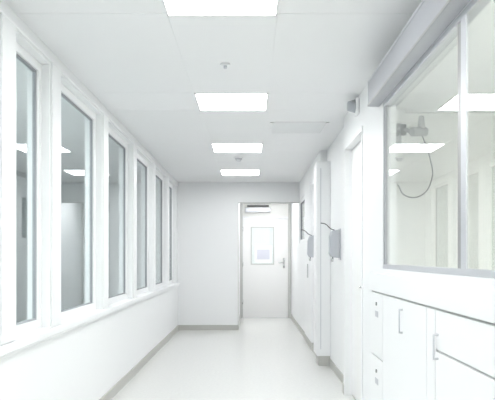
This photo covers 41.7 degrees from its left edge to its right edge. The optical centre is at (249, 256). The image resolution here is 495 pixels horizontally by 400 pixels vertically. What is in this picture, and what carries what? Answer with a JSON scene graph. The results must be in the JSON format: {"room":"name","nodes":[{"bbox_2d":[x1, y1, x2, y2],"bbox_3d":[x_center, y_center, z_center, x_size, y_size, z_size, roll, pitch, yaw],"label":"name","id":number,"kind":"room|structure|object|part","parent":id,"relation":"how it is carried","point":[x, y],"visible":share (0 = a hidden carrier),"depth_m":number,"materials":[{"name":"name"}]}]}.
{"room":"hospital corridor","nodes":[
{"label":"hospital corridor","id":0,"kind":"room"},
{"bbox_2d":[16,175,141,322],"bbox_3d":[-2.660,-0.015,4.690,2.479,2.630,14.380,0,0,0],"label":"wall","id":1,"kind":"structure","parent":0,"point":[72,195],"depth_m":11.78,"materials":[{"name":"white paint"}]},
{"bbox_2d":[0,0,177,399],"bbox_3d":[-1.350,-0.015,4.590,0.140,2.630,14.180,0,0,0],"label":"wall","id":2,"kind":"structure","parent":0,"point":[85,362],"depth_m":5.42,"materials":[{"name":"white paint"}]},
{"bbox_2d":[16,41,41,335],"bbox_3d":[-1.360,-0.390,3.855,0.060,1.678,0.588,0,0,0],"label":"window","id":3,"kind":"structure","parent":2,"relation":"in","point":[23,56],"depth_m":4.09,"materials":[{"name":"white"}]},
{"bbox_2d":[61,83,95,320],"bbox_3d":[-1.360,-0.390,5.005,0.060,1.678,1.208,0,0,0],"label":"window","id":4,"kind":"structure","parent":2,"relation":"in","point":[67,95],"depth_m":5.55,"materials":[{"name":"white"}]},
{"bbox_2d":[0,7,178,344],"bbox_3d":[-1.274,-0.412,7.439,0.012,1.725,8.278,0,0,0],"label":"trim","id":5,"kind":"structure","parent":2,"relation":"attached to","point":[8,26],"depth_m":3.86,"materials":[{"name":"white"}]},
{"bbox_2d":[0,283,179,359],"bbox_3d":[-1.262,0.489,4.589,0.035,0.071,13.978,0,0,0],"label":"window sill","id":6,"kind":"structure","parent":2,"relation":"attached to","point":[6,350],"depth_m":4.43,"materials":[{"name":"white"}]},
{"bbox_2d":[109,127,127,303],"bbox_3d":[-1.360,-0.390,6.465,0.060,1.678,1.208,0,0,0],"label":"window","id":7,"kind":"structure","parent":2,"relation":"in","point":[113,136],"depth_m":7.01,"materials":[{"name":"white"}]},
{"bbox_2d":[137,153,148,294],"bbox_3d":[-1.360,-0.390,7.925,0.060,1.678,1.208,0,0,0],"label":"window","id":8,"kind":"structure","parent":2,"relation":"in","point":[140,160],"depth_m":8.47,"materials":[{"name":"white"}]},
{"bbox_2d":[156,171,162,288],"bbox_3d":[-1.360,-0.390,9.385,0.060,1.678,1.208,0,0,0],"label":"window","id":9,"kind":"structure","parent":2,"relation":"in","point":[159,178],"depth_m":9.72,"materials":[{"name":"white"}]},
{"bbox_2d":[99,316,239,399],"bbox_3d":[-0.741,1.255,5.710,1.078,0.090,16.220,0,0,0],"label":"baseboard","id":10,"kind":"structure","parent":2,"relation":"attached to","point":[122,382],"depth_m":8.63,"materials":[{"name":"grey"}]},
{"bbox_2d":[169,183,172,283],"bbox_3d":[-1.360,-0.390,10.720,0.060,1.678,0.958,0,0,0],"label":"window","id":11,"kind":"structure","parent":2,"relation":"in","point":[170,185],"depth_m":11.06,"materials":[{"name":"white"}]},
{"bbox_2d":[111,318,355,399],"bbox_3d":[0.050,1.350,7.000,7.900,0.100,19.000,0,0,0],"label":"floor","id":12,"kind":"structure","parent":0,"point":[266,358],"depth_m":7.58,"materials":[{"name":"plastic"}]},
{"bbox_2d":[305,184,313,350],"bbox_3d":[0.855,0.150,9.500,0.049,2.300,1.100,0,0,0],"label":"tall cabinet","id":13,"kind":"object","parent":12,"relation":"on","point":[309,193],"visible":0.98,"depth_m":9.23,"materials":[{"name":"white"}]},
{"bbox_2d":[314,161,329,365],"bbox_3d":[0.876,0.080,7.921,0.166,2.440,0.354,0,0,0],"label":"column","id":14,"kind":"structure","parent":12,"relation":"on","point":[321,168],"depth_m":7.75,"materials":[{"name":"white paint"}]},
{"bbox_2d":[371,290,494,399],"bbox_3d":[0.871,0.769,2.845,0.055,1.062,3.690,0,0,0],"label":"base cabinet","id":15,"kind":"object","parent":12,"relation":"on","point":[419,351],"visible":1,"depth_m":3.18,"materials":[{"name":"white"}]},
{"bbox_3d":[0.857,0.365,3.700,0.022,0.142,0.012,0,0,0],"label":"handle","id":16,"kind":"part","parent":15,"relation":"part of","materials":[{"name":"silver metal"}]},
{"bbox_2d":[369,272,494,323],"bbox_3d":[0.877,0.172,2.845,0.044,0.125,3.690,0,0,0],"label":"countertop","id":17,"kind":"structure","parent":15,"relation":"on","point":[470,300],"depth_m":2.89,"materials":[{"name":"white"}]},
{"bbox_3d":[0.856,0.415,3.000,0.024,0.122,0.012,0,0,0],"label":"handle","id":18,"kind":"part","parent":15,"relation":"part of","materials":[{"name":"silver metal"}]},
{"bbox_2d":[178,182,298,324],"bbox_3d":[-0.200,-0.015,12.715,2.160,2.630,2.270,0,0,0],"label":"wall","id":19,"kind":"structure","parent":0,"point":[207,211],"depth_m":11.58,"materials":[{"name":"white paint"}]},
{"bbox_2d":[243,219,287,317],"bbox_3d":[0.330,0.240,13.875,0.960,2.100,0.050,0,0,0],"label":"leaf","id":20,"kind":"object","parent":19,"relation":"attached to","point":[265,287],"visible":1,"depth_m":13.85,"materials":[{"name":"white laminate"}]},
{"bbox_2d":[251,227,273,264],"bbox_3d":[0.265,-0.240,13.859,0.500,0.810,0.034,0,0,0],"label":"bead","id":21,"kind":"object","parent":20,"relation":"attached to","point":[251,227],"visible":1,"depth_m":13.84,"materials":[{"name":"grey metal"}]},
{"bbox_2d":[255,245,271,262],"bbox_3d":[0.285,-0.065,13.863,0.370,0.370,0.005,0,0,0],"label":"notice sheet","id":22,"kind":"object","parent":20,"relation":"attached to","point":[263,253],"visible":1,"depth_m":13.86,"materials":[{"name":"white paper"}]},
{"bbox_2d":[240,203,290,317],"bbox_3d":[0.330,0.050,13.900,1.080,2.500,0.140,0,0,0],"label":"frame","id":23,"kind":"object","parent":19,"relation":"attached to","point":[278,210],"visible":0.71,"depth_m":13.83,"materials":[{"name":"grey metal"}]},
{"bbox_2d":[245,205,270,211],"bbox_3d":[0.170,-1.025,13.803,0.540,0.150,0.055,0,0,0],"label":"door closer","id":24,"kind":"object","parent":23,"relation":"attached to","point":[250,208],"depth_m":13.77,"materials":[{"name":"silver metal"}]},
{"bbox_2d":[238,202,298,323],"bbox_3d":[0.333,0.163,11.639,1.094,2.275,0.142,0,0,0],"label":"trim","id":25,"kind":"structure","parent":19,"relation":"attached to","point":[238,202],"depth_m":11.67,"materials":[{"name":"grey metal"}]},
{"bbox_2d":[3,0,494,183],"bbox_3d":[0.050,-1.390,7.000,7.900,0.120,19.000,0,0,0],"label":"ceiling","id":26,"kind":"structure","parent":0,"point":[146,65],"depth_m":4.68,"materials":[{"name":"white paint"}]},
{"bbox_2d":[162,0,278,15],"bbox_3d":[-0.152,-1.327,3.270,0.600,0.006,0.600,0,0,0],"label":"lamp","id":27,"kind":"object","parent":26,"relation":"attached to","point":[172,7],"depth_m":3.45,"materials":[{"name":"white plastic"}]},
{"bbox_2d":[220,63,229,68],"bbox_3d":[-0.170,-1.315,4.480,0.070,0.030,0.070,0,0,0],"label":"sprinkler","id":28,"kind":"object","parent":26,"relation":"attached to","point":[225,65],"depth_m":4.47,"materials":[{"name":"white metal"}]},
{"bbox_2d":[194,93,267,110],"bbox_3d":[-0.152,-1.327,5.580,0.600,0.006,0.600,0,0,0],"label":"lamp","id":29,"kind":"object","parent":26,"relation":"attached to","point":[206,101],"depth_m":5.54,"materials":[{"name":"white plastic"}]},
{"bbox_2d":[212,144,262,151],"bbox_3d":[-0.152,-1.327,7.920,0.600,0.006,0.600,0,0,0],"label":"lamp","id":30,"kind":"object","parent":26,"relation":"attached to","point":[216,147],"depth_m":7.87,"materials":[{"name":"white plastic"}]},
{"bbox_2d":[234,156,242,161],"bbox_3d":[-0.150,-1.302,8.650,0.120,0.054,0.120,0,0,0],"label":"smoke detector","id":31,"kind":"object","parent":26,"relation":"attached to","point":[238,158],"visible":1,"depth_m":8.61,"materials":[{"name":"white plastic"}]},
{"bbox_2d":[220,170,259,174],"bbox_3d":[-0.152,-1.327,10.220,0.600,0.006,0.600,0,0,0],"label":"lamp","id":32,"kind":"object","parent":26,"relation":"attached to","point":[224,172],"depth_m":10.20,"materials":[{"name":"white plastic"}]},
{"bbox_2d":[269,122,328,133],"bbox_3d":[0.490,-1.327,6.685,0.580,0.006,0.570,0,0,0],"label":"grille","id":33,"kind":"object","parent":26,"relation":"attached to","point":[275,127],"depth_m":6.65,"materials":[{"name":"white metal"}]},
{"bbox_2d":[252,228,272,263],"bbox_3d":[0.400,-0.015,15.185,3.200,2.630,2.430,0,0,0],"label":"wall","id":34,"kind":"structure","parent":0,"point":[260,236],"depth_m":16.30,"materials":[{"name":"white"}]},
{"bbox_2d":[291,0,494,399],"bbox_3d":[0.970,-0.015,5.675,0.180,2.630,16.350,0,0,0],"label":"wall","id":35,"kind":"structure","parent":0,"point":[369,117],"depth_m":5.15,"materials":[{"name":"white paint"}]},
{"bbox_2d":[300,196,304,242],"bbox_3d":[0.915,-0.625,10.900,0.050,0.748,1.398,0,0,0],"label":"window","id":36,"kind":"structure","parent":35,"relation":"in","point":[302,201],"depth_m":11.30,"materials":[{"name":"white"}]},
{"bbox_2d":[303,230,313,260],"bbox_3d":[0.774,-0.157,8.610,0.210,0.415,0.130,0,0,0],"label":"soap dispenser","id":37,"kind":"object","parent":35,"relation":"attached to","point":[310,242],"visible":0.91,"depth_m":8.55,"materials":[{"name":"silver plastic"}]},
{"bbox_2d":[291,314,343,393],"bbox_3d":[0.914,1.255,9.260,0.092,0.090,9.120,0,0,0],"label":"baseboard","id":38,"kind":"structure","parent":35,"relation":"attached to","point":[332,365],"depth_m":7.47,"materials":[{"name":"grey plastic"}]},
{"bbox_2d":[321,223,340,261],"bbox_3d":[0.854,-0.157,6.910,0.210,0.415,0.130,0,0,0],"label":"soap dispenser","id":39,"kind":"object","parent":35,"relation":"attached to","point":[334,250],"visible":1,"depth_m":6.85,"materials":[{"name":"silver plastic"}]},
{"bbox_3d":[0.954,-0.135,6.910,0.011,0.330,0.130,0,0,0],"label":"plate","id":40,"kind":"part","parent":39,"relation":"part of","materials":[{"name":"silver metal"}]},
{"bbox_2d":[347,97,358,115],"bbox_3d":[0.855,-1.245,5.390,0.089,0.130,0.120,0,0,0],"label":"fire alarm","id":41,"kind":"object","parent":35,"relation":"attached to","point":[353,105],"visible":1,"depth_m":5.35,"materials":[{"name":"white plastic"}]},
{"bbox_2d":[344,125,362,399],"bbox_3d":[0.946,0.126,5.670,0.108,2.349,0.978,0,0,0],"label":"frame","id":42,"kind":"object","parent":35,"relation":"attached to","point":[357,137],"visible":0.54,"depth_m":6.12,"materials":[{"name":"white"}]},
{"bbox_2d":[352,141,360,399],"bbox_3d":[0.980,0.140,5.670,0.040,2.300,0.900,0,0,0],"label":"leaf","id":43,"kind":"object","parent":35,"relation":"attached to","point":[356,151],"visible":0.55,"depth_m":5.86,"materials":[{"name":"white laminate"}]},
{"bbox_2d":[368,0,469,106],"bbox_3d":[0.858,-1.133,2.810,0.082,0.175,3.420,0,0,0],"label":"box","id":44,"kind":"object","parent":35,"relation":"attached to","point":[431,18],"depth_m":3.34,"materials":[{"name":"grey metal"}]},
{"bbox_2d":[384,14,467,268],"bbox_3d":[0.915,-0.481,3.553,0.030,1.063,1.685,0,0,0],"label":"window","id":45,"kind":"structure","parent":35,"relation":"in","point":[463,25],"depth_m":2.75,"materials":[{"name":"grey metal"}]},
{"bbox_2d":[381,0,494,277],"bbox_3d":[0.925,-0.481,2.875,0.050,1.121,3.148,0,0,0],"label":"frame","id":46,"kind":"object","parent":35,"relation":"attached to","point":[474,7],"visible":0.84,"depth_m":3.53,"materials":[{"name":"white metal"}]},
{"bbox_2d":[396,109,494,269],"bbox_3d":[2.510,-0.015,1.800,2.980,2.630,8.600,0,0,0],"label":"wall","id":47,"kind":"structure","parent":0,"point":[427,224],"depth_m":6.00,"materials":[{"name":"white"}]},
{"bbox_2d":[396,116,432,197],"bbox_3d":[1.371,-0.859,5.662,0.410,0.682,0.277,0,0,42],"label":"camera","id":48,"kind":"object","parent":47,"relation":"attached to","point":[421,130],"visible":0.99,"depth_m":5.57,"materials":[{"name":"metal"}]},
{"bbox_3d":[1.315,-1.105,5.848,0.090,0.190,0.025,0,0,0],"label":"wall plate","id":49,"kind":"part","parent":48,"relation":"part of","materials":[{"name":"silver metal"}]},
{"bbox_3d":[1.327,-1.086,5.682,0.101,0.084,0.319,0,0,-15],"label":"arm","id":50,"kind":"part","parent":48,"relation":"part of","materials":[{"name":"silver metal"}]},
{"bbox_2d":[418,116,424,127],"bbox_3d":[1.460,-1.140,5.540,0.068,0.120,0.068,0,0,0],"label":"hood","id":51,"kind":"object","parent":48,"relation":"attached to","point":[421,123],"depth_m":5.52,"materials":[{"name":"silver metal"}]}
]}

